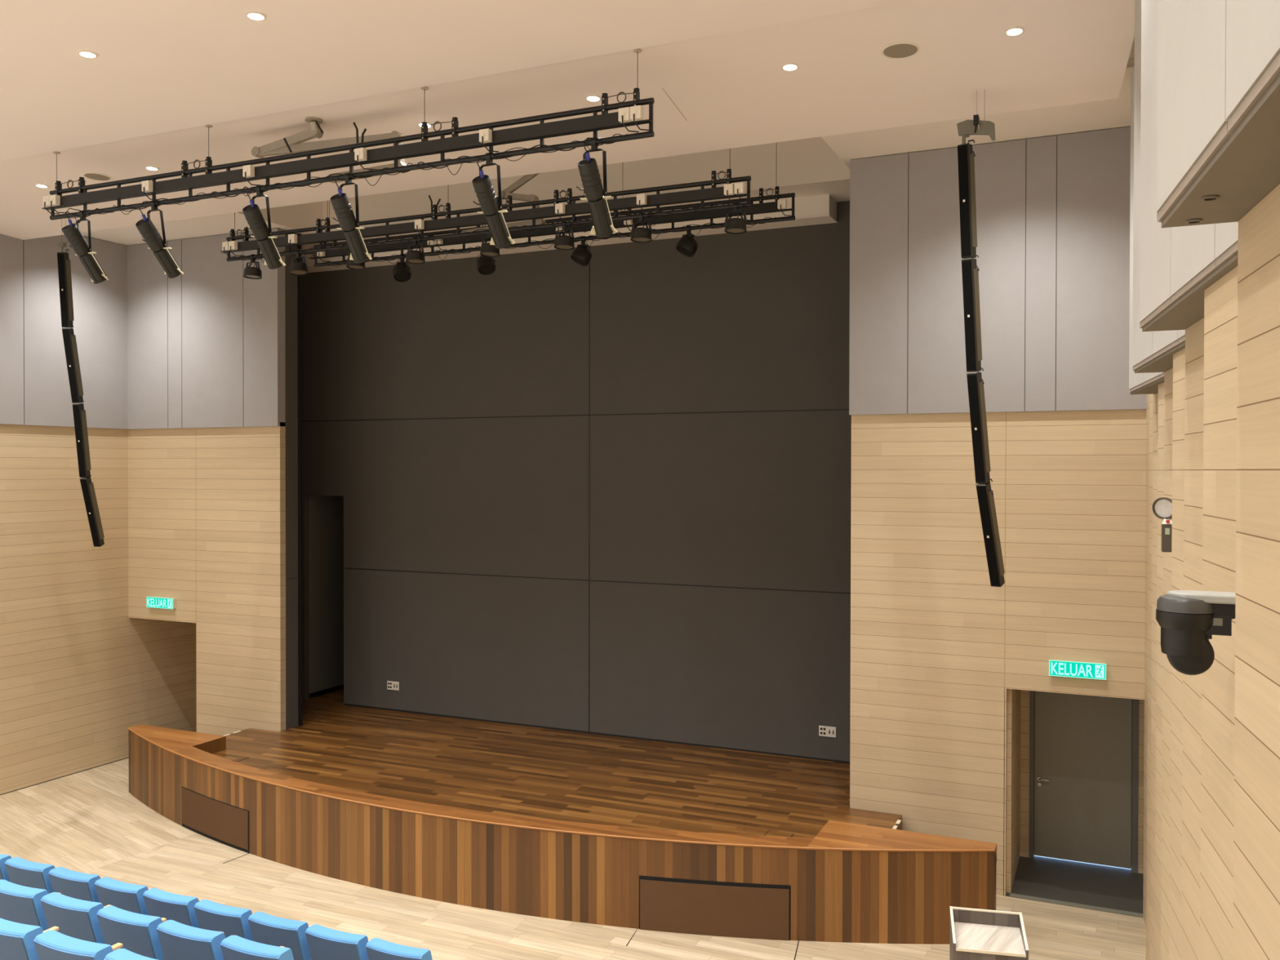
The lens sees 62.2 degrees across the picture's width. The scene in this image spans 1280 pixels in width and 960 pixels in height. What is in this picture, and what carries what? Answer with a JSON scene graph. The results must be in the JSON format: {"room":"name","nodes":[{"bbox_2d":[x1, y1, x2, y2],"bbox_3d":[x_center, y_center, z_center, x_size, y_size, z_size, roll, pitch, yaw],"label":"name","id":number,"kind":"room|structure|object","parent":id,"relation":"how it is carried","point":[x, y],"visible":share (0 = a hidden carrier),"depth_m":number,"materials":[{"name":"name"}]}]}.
{"room":"auditorium","nodes":[
{"label":"auditorium","id":0,"kind":"room"},
{"bbox_2d":[0,233,127,429],"bbox_3d":[-10.273,-2.418,15.291,0.302,3.140,6.520,0,1,24],"label":"wall","id":1,"kind":"structure","parent":0,"point":[35,388],"depth_m":16.96,"materials":[{"name":"grey paint"}]},
{"bbox_2d":[0,423,195,795],"bbox_3d":[-9.980,1.950,16.066,0.251,5.750,8.100,0,1,24],"label":"wall","id":2,"kind":"structure","parent":0,"point":[77,672],"depth_m":17.29,"materials":[{"name":"brown wood"}]},
{"bbox_2d":[0,757,195,872],"bbox_3d":[-11.284,4.904,7.892,4.200,0.001,21.070,0,1,24],"label":"floor","id":3,"kind":"structure","parent":0,"point":[84,821],"depth_m":14.92,"materials":[{"name":"beige wood"}]},
{"bbox_2d":[308,495,343,693],"bbox_3d":[-3.939,1.841,19.995,3.550,4.290,2.980,0,1,24],"label":"wall","id":4,"kind":"structure","parent":0,"point":[326,513],"depth_m":19.77,"materials":[{"name":"grey paint"}]},
{"bbox_2d":[309,684,343,698],"bbox_3d":[-5.457,3.932,20.641,0.015,0.089,2.880,0,1,24],"label":"baseboard","id":5,"kind":"structure","parent":4,"relation":"attached to","point":[330,690],"depth_m":19.75,"materials":[{"name":"black plastic"}]},
{"bbox_2d":[0,0,911,161],"bbox_3d":[-6.660,-3.762,3.121,16.950,0.240,16.300,0,1,24],"label":"ceiling","id":6,"kind":"structure","parent":0,"point":[160,66],"depth_m":9.00,"materials":[{"name":"white paint"}]},
{"bbox_2d":[77,50,97,57],"bbox_3d":[-4.791,-3.692,9.200,0.160,0.010,0.160,0,1,24],"label":"recessed light","id":7,"kind":"object","parent":6,"relation":"in","point":[87,54],"visible":1,"depth_m":9.19,"materials":[{"name":"white plastic"}]},
{"bbox_2d":[244,11,266,20],"bbox_3d":[-3.049,-3.681,8.418,0.160,0.010,0.160,0,1,24],"label":"recessed light","id":8,"kind":"object","parent":6,"relation":"in","point":[255,15],"visible":1,"depth_m":8.41,"materials":[{"name":"white plastic"}]},
{"bbox_2d":[278,688,849,808],"bbox_3d":[-0.559,4.074,17.263,12.640,0.110,4.932,0,1,24],"label":"floor","id":9,"kind":"structure","parent":0,"point":[326,716],"depth_m":15.68,"materials":[{"name":"brown wood"}]},
{"bbox_2d":[0,0,1134,239],"bbox_3d":[-2.741,-3.847,11.846,16.950,0.350,2.830,0,1,24],"label":"ceiling","id":10,"kind":"structure","parent":0,"point":[731,90],"depth_m":10.34,"materials":[{"name":"white paint"}]},
{"bbox_2d":[34,183,48,187],"bbox_3d":[-7.702,-3.786,13.653,0.159,0.017,0.158,0,1,17],"label":"recessed light","id":11,"kind":"object","parent":10,"relation":"in","point":[41,185],"visible":1,"depth_m":13.64,"materials":[{"name":"white plastic"}]},
{"bbox_2d":[57,218,104,546],"bbox_3d":[-8.214,-1.371,15.583,0.189,4.763,0.954,0,1,2],"label":"speaker","id":12,"kind":"object","parent":10,"relation":"hanging from","point":[64,261],"visible":0.96,"depth_m":15.43},
{"bbox_2d":[57,253,67,326],"bbox_3d":[-8.262,-2.719,15.174,0.094,1.029,0.103,0,1,6],"label":"grille","id":13,"kind":"object","parent":12,"relation":"attached to","point":[62,258],"depth_m":15.17,"materials":[{"name":"black metal"}]},
{"bbox_2d":[62,329,78,402],"bbox_3d":[-8.233,-1.645,15.324,0.094,1.032,0.203,0,1,15],"label":"grille","id":14,"kind":"object","parent":12,"relation":"attached to","point":[69,341],"depth_m":15.33,"materials":[{"name":"black metal"}]},
{"bbox_2d":[72,405,85,476],"bbox_3d":[-8.208,-0.567,15.519,0.094,1.041,0.193,0,1,2],"label":"grille","id":15,"kind":"object","parent":12,"relation":"attached to","point":[79,413],"depth_m":15.52,"materials":[{"name":"black metal"}]},
{"bbox_2d":[80,480,99,546],"bbox_3d":[-8.192,0.496,15.795,0.094,1.004,0.346,0,1,5],"label":"grille","id":16,"kind":"object","parent":12,"relation":"attached to","point":[87,486],"depth_m":15.80,"materials":[{"name":"black metal"}]},
{"bbox_2d":[82,172,112,181],"bbox_3d":[-6.772,-3.784,13.235,0.336,0.029,0.336,0,1,24],"label":"ceiling speaker","id":17,"kind":"object","parent":10,"relation":"attached to","point":[92,175],"visible":1,"depth_m":13.23,"materials":[{"name":"white plastic"}]},
{"bbox_2d":[144,165,159,170],"bbox_3d":[-5.914,-3.776,12.850,0.159,0.017,0.158,0,1,17],"label":"recessed light","id":18,"kind":"object","parent":10,"relation":"in","point":[148,167],"visible":1,"depth_m":12.84,"materials":[{"name":"white plastic"}]},
{"bbox_2d":[251,116,406,183],"bbox_3d":[-3.370,-3.474,11.123,1.965,0.662,0.411,0,1,24],"label":"hoist","id":19,"kind":"object","parent":10,"relation":"hanging from","point":[293,144],"visible":0.8,"depth_m":11.19,"materials":[{"name":"grey metal"}]},
{"bbox_2d":[41,48,654,222],"bbox_3d":[-3.433,-3.352,10.802,7.730,0.891,0.202,0,1,24],"label":"lighting truss","id":20,"kind":"object","parent":10,"relation":"hanging from","point":[626,116],"visible":0.99,"depth_m":10.44,"materials":[{"name":"black metal"}]},
{"bbox_2d":[61,208,108,284],"bbox_3d":[-6.406,-2.692,12.233,0.319,0.818,0.541,0,1,24],"label":"spotlight","id":21,"kind":"object","parent":20,"relation":"attached to","point":[72,233],"visible":1,"depth_m":12.17,"materials":[{"name":"black metal"}]},
{"bbox_2d":[135,200,183,278],"bbox_3d":[-5.346,-2.686,11.798,0.339,0.819,0.601,0,1,24],"label":"spotlight","id":22,"kind":"object","parent":20,"relation":"attached to","point":[145,226],"visible":1,"depth_m":11.72,"materials":[{"name":"black metal"}]},
{"bbox_2d":[242,185,285,269],"bbox_3d":[-3.969,-2.668,11.164,0.329,0.837,0.585,0,1,7],"label":"spotlight","id":23,"kind":"object","parent":20,"relation":"attached to","point":[252,213],"visible":1,"depth_m":11.09,"materials":[{"name":"black metal"}]},
{"bbox_2d":[330,172,372,262],"bbox_3d":[-2.912,-2.644,10.668,0.331,0.872,0.547,0,1,24],"label":"spotlight","id":24,"kind":"object","parent":20,"relation":"attached to","point":[349,225],"visible":1,"depth_m":10.61,"materials":[{"name":"black metal"}]},
{"bbox_2d":[471,152,515,248],"bbox_3d":[-1.393,-2.645,10.008,0.319,0.853,0.580,0,1,24],"label":"spotlight","id":25,"kind":"object","parent":20,"relation":"attached to","point":[493,211],"visible":1,"depth_m":9.94,"materials":[{"name":"black metal"}]},
{"bbox_2d":[576,137,617,237],"bbox_3d":[-0.397,-2.639,9.539,0.317,0.853,0.547,0,1,24],"label":"spotlight","id":26,"kind":"object","parent":20,"relation":"attached to","point":[596,195],"visible":1,"depth_m":9.48,"materials":[{"name":"black metal"}]},
{"bbox_2d":[417,121,432,128],"bbox_3d":[-2.275,-3.754,11.215,0.159,0.017,0.158,0,1,17],"label":"recessed light","id":27,"kind":"object","parent":10,"relation":"in","point":[419,124],"visible":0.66,"depth_m":11.20,"materials":[{"name":"white plastic"}]},
{"bbox_2d":[585,94,601,102],"bbox_3d":[-0.459,-3.743,10.400,0.159,0.017,0.158,0,1,17],"label":"recessed light","id":28,"kind":"object","parent":10,"relation":"in","point":[593,98],"visible":1,"depth_m":10.39,"materials":[{"name":"white plastic"}]},
{"bbox_2d":[781,62,799,71],"bbox_3d":[1.356,-3.732,9.585,0.159,0.017,0.158,0,1,17],"label":"recessed light","id":29,"kind":"object","parent":10,"relation":"in","point":[788,66],"visible":1,"depth_m":9.58,"materials":[{"name":"white plastic"}]},
{"bbox_2d":[880,41,920,59],"bbox_3d":[2.262,-3.728,9.210,0.336,0.029,0.336,0,1,24],"label":"ceiling speaker","id":30,"kind":"object","parent":10,"relation":"attached to","point":[901,50],"visible":1,"depth_m":9.20,"materials":[{"name":"white plastic"}]},
{"bbox_2d":[883,44,917,57],"bbox_3d":[2.262,-3.731,9.211,0.292,0.021,0.292,0,1,24],"label":"grille","id":31,"kind":"object","parent":30,"relation":"attached to","point":[891,51],"depth_m":9.21,"materials":[{"name":"metal"}]},
{"bbox_2d":[956,93,1004,586],"bbox_3d":[3.351,-1.302,10.400,0.377,4.763,0.912,0,1,24],"label":"speaker","id":32,"kind":"object","parent":10,"relation":"hanging from","point":[966,158],"visible":1,"depth_m":10.24},
{"bbox_2d":[957,144,971,256],"bbox_3d":[3.082,-2.651,10.079,0.094,1.029,0.103,1,1,42],"label":"grille","id":33,"kind":"object","parent":32,"relation":"attached to","point":[964,151],"depth_m":10.07,"materials":[{"name":"black metal"}]},
{"bbox_2d":[961,260,976,370],"bbox_3d":[3.165,-1.576,10.205,0.094,1.032,0.203,0,1,33],"label":"grille","id":34,"kind":"object","parent":32,"relation":"attached to","point":[968,267],"depth_m":10.19,"materials":[{"name":"black metal"}]},
{"bbox_2d":[966,374,985,482],"bbox_3d":[3.283,-0.497,10.358,0.193,1.041,0.094,0,1,-43],"label":"grille","id":35,"kind":"object","parent":32,"relation":"attached to","point":[975,383],"depth_m":10.35,"materials":[{"name":"black metal"}]},
{"bbox_2d":[976,486,999,586],"bbox_3d":[3.468,0.567,10.559,0.094,1.004,0.346,1,1,43],"label":"grille","id":36,"kind":"object","parent":32,"relation":"attached to","point":[984,494],"depth_m":10.55,"materials":[{"name":"black metal"}]},
{"bbox_2d":[1004,26,1024,35],"bbox_3d":[3.107,-3.721,8.798,0.159,0.017,0.158,0,1,17],"label":"recessed light","id":37,"kind":"object","parent":10,"relation":"in","point":[1013,31],"visible":1,"depth_m":8.79,"materials":[{"name":"white plastic"}]},
{"bbox_2d":[301,194,836,272],"bbox_3d":[-1.996,-3.852,17.058,10.340,0.299,0.449,0,1,24],"label":"ceiling","id":38,"kind":"structure","parent":0,"point":[819,205],"depth_m":15.88,"materials":[{"name":"paint"}]},
{"bbox_2d":[301,200,851,763],"bbox_3d":[-0.718,0.017,16.831,12.700,8.010,0.123,0,1,24],"label":"wall","id":39,"kind":"structure","parent":0,"point":[611,495],"depth_m":16.70,"materials":[{"name":"grey fabric"}]},
{"bbox_2d":[386,680,399,690],"bbox_3d":[-4.276,3.563,18.385,0.243,0.150,0.018,0,1,24],"label":"power outlet","id":40,"kind":"object","parent":39,"relation":"attached to","point":[391,685],"visible":1,"depth_m":18.38,"materials":[{"name":"white plastic"}]},
{"bbox_2d":[818,725,835,737],"bbox_3d":[2.697,3.616,15.254,0.239,0.150,0.018,0,1,24],"label":"power outlet","id":41,"kind":"object","parent":39,"relation":"attached to","point":[824,731],"visible":1,"depth_m":15.25,"materials":[{"name":"white plastic"}]},
{"bbox_2d":[81,35,1134,249],"bbox_3d":[-1.413,-4.617,15.160,18.736,1.270,7.176,0,1,34],"label":"ceiling","id":42,"kind":"structure","parent":0,"point":[816,166],"depth_m":14.68,"materials":[{"name":"paint"}]},
{"bbox_2d":[220,148,751,262],"bbox_3d":[-2.319,-3.982,13.256,7.743,2.107,0.202,0,1,24],"label":"lighting truss","id":43,"kind":"object","parent":42,"relation":"hanging from","point":[730,190],"visible":0.86,"depth_m":12.91,"materials":[{"name":"black metal"}]},
{"bbox_2d":[243,254,262,279],"bbox_3d":[-5.357,-2.963,14.692,0.265,0.322,0.247,0,1,-8],"label":"light","id":44,"kind":"object","parent":43,"relation":"attached to","point":[251,273],"visible":1,"depth_m":14.64,"materials":[{"name":"black paint"}]},
{"bbox_2d":[288,249,308,275],"bbox_3d":[-4.617,-2.954,14.357,0.256,0.331,0.247,0,1,-10],"label":"light","id":45,"kind":"object","parent":43,"relation":"hanging from","point":[299,268],"visible":1,"depth_m":14.31,"materials":[{"name":"black paint"}]},
{"bbox_2d":[346,244,365,269],"bbox_3d":[-3.734,-2.953,13.963,0.265,0.322,0.247,0,1,-8],"label":"light","id":46,"kind":"object","parent":43,"relation":"attached to","point":[350,264],"visible":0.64,"depth_m":13.92,"materials":[{"name":"black paint"}]},
{"bbox_2d":[405,236,426,264],"bbox_3d":[-2.866,-2.947,13.572,0.262,0.324,0.247,0,1,-9],"label":"light","id":47,"kind":"object","parent":43,"relation":"attached to","point":[415,257],"visible":1,"depth_m":13.53,"materials":[{"name":"black paint"}]},
{"bbox_2d":[428,173,546,232],"bbox_3d":[-1.935,-3.512,13.352,1.607,0.787,0.307,0,1,18],"label":"hoist","id":48,"kind":"object","parent":43,"relation":"hanging from","point":[525,179],"visible":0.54,"depth_m":13.24,"materials":[{"name":"grey metal"}]},
{"bbox_2d":[480,229,500,257],"bbox_3d":[-1.845,-2.942,13.114,0.265,0.322,0.247,0,1,-8],"label":"light","id":49,"kind":"object","parent":43,"relation":"attached to","point":[487,250],"visible":0.77,"depth_m":13.06,"materials":[{"name":"black paint"}]},
{"bbox_2d":[554,221,577,249],"bbox_3d":[-0.897,-2.936,12.688,0.265,0.322,0.247,0,1,-8],"label":"light","id":50,"kind":"object","parent":43,"relation":"attached to","point":[561,242],"visible":1,"depth_m":12.64,"materials":[{"name":"black paint"}]},
{"bbox_2d":[630,212,654,243],"bbox_3d":[0.025,-2.930,12.275,0.265,0.322,0.247,0,1,-8],"label":"light","id":51,"kind":"object","parent":43,"relation":"attached to","point":[641,235],"visible":1,"depth_m":12.23,"materials":[{"name":"black paint"}]},
{"bbox_2d":[724,203,750,234],"bbox_3d":[1.074,-2.924,11.804,0.265,0.322,0.247,0,1,-8],"label":"light","id":52,"kind":"object","parent":43,"relation":"attached to","point":[737,225],"visible":1,"depth_m":11.76,"materials":[{"name":"black paint"}]},
{"bbox_2d":[309,142,795,266],"bbox_3d":[-1.600,-4.120,14.873,7.730,1.859,0.202,0,1,24],"label":"lighting truss","id":53,"kind":"object","parent":42,"relation":"hanging from","point":[780,205],"visible":0.61,"depth_m":14.50,"materials":[{"name":"black metal"}]},
{"bbox_2d":[392,253,411,282],"bbox_3d":[-3.543,-3.162,15.794,0.267,0.410,0.309,0,1,-16],"label":"light","id":54,"kind":"object","parent":53,"relation":"attached to","point":[402,273],"visible":0.98,"depth_m":15.73,"materials":[{"name":"black paint"}]},
{"bbox_2d":[475,255,496,275],"bbox_3d":[-2.202,-3.154,15.192,0.267,0.410,0.309,0,1,-16],"label":"light","id":55,"kind":"object","parent":53,"relation":"attached to","point":[486,265],"visible":0.75,"depth_m":15.12,"materials":[{"name":"black paint"}]},
{"bbox_2d":[570,235,591,266],"bbox_3d":[-0.807,-3.145,14.555,0.287,0.410,0.286,0,1,24],"label":"light","id":56,"kind":"object","parent":53,"relation":"attached to","point":[581,255],"visible":1,"depth_m":14.48,"materials":[{"name":"black paint"}]},
{"bbox_2d":[675,225,697,257],"bbox_3d":[0.616,-3.137,13.916,0.287,0.410,0.286,0,1,24],"label":"light","id":57,"kind":"object","parent":53,"relation":"attached to","point":[687,245],"visible":1,"depth_m":13.85,"materials":[{"name":"black paint"}]},
{"bbox_2d":[84,832,1146,959],"bbox_3d":[-4.937,5.026,6.649,16.800,0.202,24.000,0,1,24],"label":"floor","id":58,"kind":"structure","parent":0,"point":[199,866],"depth_m":11.81,"materials":[{"name":"beige wood"}]},
{"bbox_2d":[127,724,996,944],"bbox_3d":[-2.118,4.361,13.710,12.760,1.002,2.833,0,1,24],"label":"stage","id":59,"kind":"object","parent":58,"relation":"on","point":[546,842],"visible":0.99,"depth_m":12.26,"materials":[{"name":"brown wood"}]},
{"bbox_2d":[949,906,1028,959],"bbox_3d":[2.903,4.293,8.853,0.587,1.249,0.432,0,1,12],"label":"lectern","id":60,"kind":"object","parent":58,"relation":"on","point":[975,934],"visible":1,"depth_m":8.88,"materials":[{"name":"grey wood"}]},
{"bbox_2d":[128,408,1146,896],"bbox_3d":[-1.443,1.974,15.060,16.750,5.750,0.121,0,1,24],"label":"wall","id":61,"kind":"structure","parent":0,"point":[937,650],"depth_m":12.81,"materials":[{"name":"brown wood"}]},
{"bbox_2d":[146,596,176,608],"bbox_3d":[-8.101,2.075,17.934,0.610,0.180,0.093,0,1,24],"label":"exit sign","id":62,"kind":"object","parent":61,"relation":"attached to","point":[151,602],"visible":1,"depth_m":17.89,"materials":[{"name":"green plastic"}]},
{"bbox_2d":[1009,893,1142,917],"bbox_3d":[5.025,4.882,12.171,1.470,0.012,0.080,0,1,24],"label":"trim","id":63,"kind":"structure","parent":61,"relation":"attached to","point":[1091,907],"depth_m":12.17,"materials":[{"name":"wood"}]},
{"bbox_2d":[1048,659,1106,679],"bbox_3d":[4.976,2.154,12.061,0.600,0.180,0.093,0,1,24],"label":"exit sign","id":64,"kind":"object","parent":61,"relation":"attached to","point":[1056,668],"visible":1,"depth_m":12.03,"materials":[{"name":"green plastic"}]},
{"bbox_2d":[127,126,1146,429],"bbox_3d":[-1.446,-2.401,14.993,16.750,3.140,0.172,0,1,24],"label":"wall","id":65,"kind":"structure","parent":0,"point":[206,343],"depth_m":12.68,"materials":[{"name":"grey paint"}]},
{"bbox_2d":[284,233,1144,893],"bbox_3d":[-0.234,0.438,15.352,14.800,8.820,1.430,0,1,24],"label":"wall","id":66,"kind":"structure","parent":0,"point":[293,302],"depth_m":17.07,"materials":[{"name":"wood"}]},
{"bbox_2d":[306,214,837,266],"bbox_3d":[-1.994,-3.707,17.048,10.352,0.020,0.460,0,1,24],"label":"trim","id":67,"kind":"structure","parent":66,"relation":"attached to","point":[822,215],"depth_m":14.85,"materials":[{"name":"white paint"}]},
{"bbox_2d":[1028,690,1138,873],"bbox_3d":[5.634,3.666,13.449,1.300,2.420,0.168,0,1,24],"label":"door","id":68,"kind":"structure","parent":66,"relation":"in","point":[1084,749],"depth_m":13.44,"materials":[{"name":"grey wood"}]},
{"bbox_2d":[1128,0,1279,394],"bbox_3d":[2.735,-2.169,5.023,0.650,2.883,9.642,0,1,24],"label":"wall","id":69,"kind":"structure","parent":0,"point":[1219,60],"depth_m":2.78,"materials":[{"name":"white paint"}]},
{"bbox_2d":[1186,218,1202,223],"bbox_3d":[1.510,-0.705,2.889,0.040,0.006,0.040,0,1,24],"label":"soffit light","id":70,"kind":"object","parent":69,"relation":"attached to","point":[1193,220],"visible":1,"depth_m":2.88,"materials":[{"name":"grey metal"}]},
{"bbox_2d":[1200,195,1219,200],"bbox_3d":[1.422,-0.703,2.644,0.040,0.006,0.040,0,1,24],"label":"soffit light","id":71,"kind":"object","parent":69,"relation":"attached to","point":[1211,197],"visible":1,"depth_m":2.64,"materials":[{"name":"grey metal"}]},
{"bbox_2d":[1142,183,1279,959],"bbox_3d":[1.726,0.730,2.268,0.700,8.500,20.800,0,1,24],"label":"wall","id":72,"kind":"structure","parent":0,"point":[1211,885],"depth_m":3.73,"materials":[{"name":"brown wood"}]},
{"bbox_2d":[1151,497,1172,552],"bbox_3d":[3.328,0.279,6.650,0.213,0.341,0.128,0,1,24],"label":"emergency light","id":73,"kind":"object","parent":72,"relation":"attached to","point":[1162,508],"visible":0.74,"depth_m":6.62,"materials":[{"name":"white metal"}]},
{"bbox_2d":[1155,590,1235,675],"bbox_3d":[1.811,0.487,3.357,0.321,0.259,0.172,0,1,24],"label":"camera","id":74,"kind":"object","parent":72,"relation":"attached to","point":[1187,620],"visible":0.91,"depth_m":3.32,"materials":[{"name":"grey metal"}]},
{"bbox_3d":[-5.142,4.669,9.423,14.050,0.420,1.100,0,1,24],"label":"floor","id":75,"kind":"structure","parent":0,"visible":0},
{"bbox_2d":[0,853,11,881],"bbox_3d":[-5.955,3.937,10.019,0.566,1.000,0.658,0,1,24],"label":"chair","id":76,"kind":"object","parent":75,"relation":"on","point":[3,873],"visible":0.2,"depth_m":9.68,"materials":[{"name":"blue fabric"}]},
{"bbox_2d":[4,857,54,893],"bbox_3d":[-5.427,3.940,9.782,0.566,1.000,0.658,0,1,24],"label":"chair","id":77,"kind":"object","parent":75,"relation":"on","point":[22,872],"visible":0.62,"depth_m":9.47,"materials":[{"name":"blue fabric"}]},
{"bbox_2d":[48,866,100,902],"bbox_3d":[-4.899,3.943,9.544,0.566,1.000,0.658,0,1,24],"label":"chair","id":78,"kind":"object","parent":75,"relation":"on","point":[73,884],"visible":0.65,"depth_m":9.23,"materials":[{"name":"blue fabric"}]},
{"bbox_2d":[94,876,149,915],"bbox_3d":[-4.370,3.946,9.307,0.566,1.000,0.658,0,1,24],"label":"chair","id":79,"kind":"object","parent":75,"relation":"on","point":[121,895],"visible":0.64,"depth_m":9.00,"materials":[{"name":"blue fabric"}]},
{"bbox_2d":[142,888,199,928],"bbox_3d":[-3.842,3.949,9.070,0.566,1.000,0.658,0,1,24],"label":"chair","id":80,"kind":"object","parent":75,"relation":"on","point":[180,908],"visible":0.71,"depth_m":8.76,"materials":[{"name":"blue fabric"}]},
{"bbox_2d":[194,899,253,941],"bbox_3d":[-3.314,3.953,8.833,0.566,1.000,0.658,0,1,24],"label":"chair","id":81,"kind":"object","parent":75,"relation":"on","point":[211,915],"visible":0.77,"depth_m":8.53,"materials":[{"name":"blue fabric"}]},
{"bbox_2d":[248,911,311,959],"bbox_3d":[-2.786,3.956,8.596,0.566,1.000,0.658,0,1,24],"label":"chair","id":82,"kind":"object","parent":75,"relation":"on","point":[267,929],"visible":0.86,"depth_m":8.29,"materials":[{"name":"blue fabric"}]},
{"bbox_2d":[305,924,368,959],"bbox_3d":[-2.258,3.959,8.358,0.566,1.000,0.658,0,1,24],"label":"chair","id":83,"kind":"object","parent":75,"relation":"on","point":[324,943],"visible":0.98,"depth_m":8.06,"materials":[{"name":"blue fabric"}]},
{"bbox_2d":[365,937,432,959],"bbox_3d":[-1.730,3.962,8.121,0.566,1.000,0.658,0,1,24],"label":"chair","id":84,"kind":"object","parent":75,"relation":"on","point":[377,948],"visible":1,"depth_m":7.84,"materials":[{"name":"blue fabric"}]},
{"bbox_3d":[-5.592,4.258,8.416,14.050,0.420,1.100,0,1,24],"label":"floor","id":85,"kind":"structure","parent":0,"visible":0},
{"bbox_2d":[0,879,61,931],"bbox_3d":[-4.601,3.547,8.191,0.566,1.000,0.658,0,1,24],"label":"chair","id":86,"kind":"object","parent":85,"relation":"on","point":[19,904],"visible":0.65,"depth_m":7.88,"materials":[{"name":"blue fabric"}]},
{"bbox_2d":[40,892,110,943],"bbox_3d":[-4.067,3.550,7.952,0.566,1.000,0.658,0,1,24],"label":"chair","id":87,"kind":"object","parent":85,"relation":"on","point":[77,918],"visible":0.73,"depth_m":7.64,"materials":[{"name":"blue fabric"}]},
{"bbox_2d":[97,905,166,959],"bbox_3d":[-3.533,3.553,7.712,0.566,1.000,0.658,0,1,24],"label":"chair","id":88,"kind":"object","parent":85,"relation":"on","point":[137,933],"visible":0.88,"depth_m":7.41,"materials":[{"name":"blue fabric"}]},
{"bbox_2d":[156,920,225,959],"bbox_3d":[-3.000,3.557,7.472,0.566,1.000,0.658,0,1,24],"label":"chair","id":89,"kind":"object","parent":85,"relation":"on","point":[178,941],"visible":0.96,"depth_m":7.17,"materials":[{"name":"blue fabric"}]},
{"bbox_2d":[220,935,293,959],"bbox_3d":[-2.466,3.560,7.233,0.566,1.000,0.658,0,1,24],"label":"chair","id":90,"kind":"object","parent":85,"relation":"on","point":[233,947],"visible":1,"depth_m":6.95,"materials":[{"name":"blue fabric"}]},
{"bbox_3d":[-6.042,3.847,7.408,14.050,0.420,1.100,0,1,24],"label":"floor","id":91,"kind":"structure","parent":0,"visible":0},
{"bbox_2d":[0,918,58,959],"bbox_3d":[-3.743,3.149,6.594,0.566,1.000,0.658,0,1,24],"label":"chair","id":92,"kind":"object","parent":91,"relation":"on","point":[16,940],"visible":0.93,"depth_m":6.25,"materials":[{"name":"blue fabric"}]},
{"bbox_2d":[33,929,122,959],"bbox_3d":[-3.204,3.152,6.352,0.566,1.000,0.658,0,1,24],"label":"chair","id":93,"kind":"object","parent":91,"relation":"on","point":[51,944],"visible":1,"depth_m":6.07,"materials":[{"name":"blue fabric"}]},
{"bbox_2d":[104,948,157,959],"bbox_3d":[-2.675,3.155,6.115,0.566,1.000,0.658,0,1,24],"label":"chair","id":94,"kind":"object","parent":91,"relation":"on","point":[119,953],"visible":1,"depth_m":5.92,"materials":[{"name":"blue fabric"}]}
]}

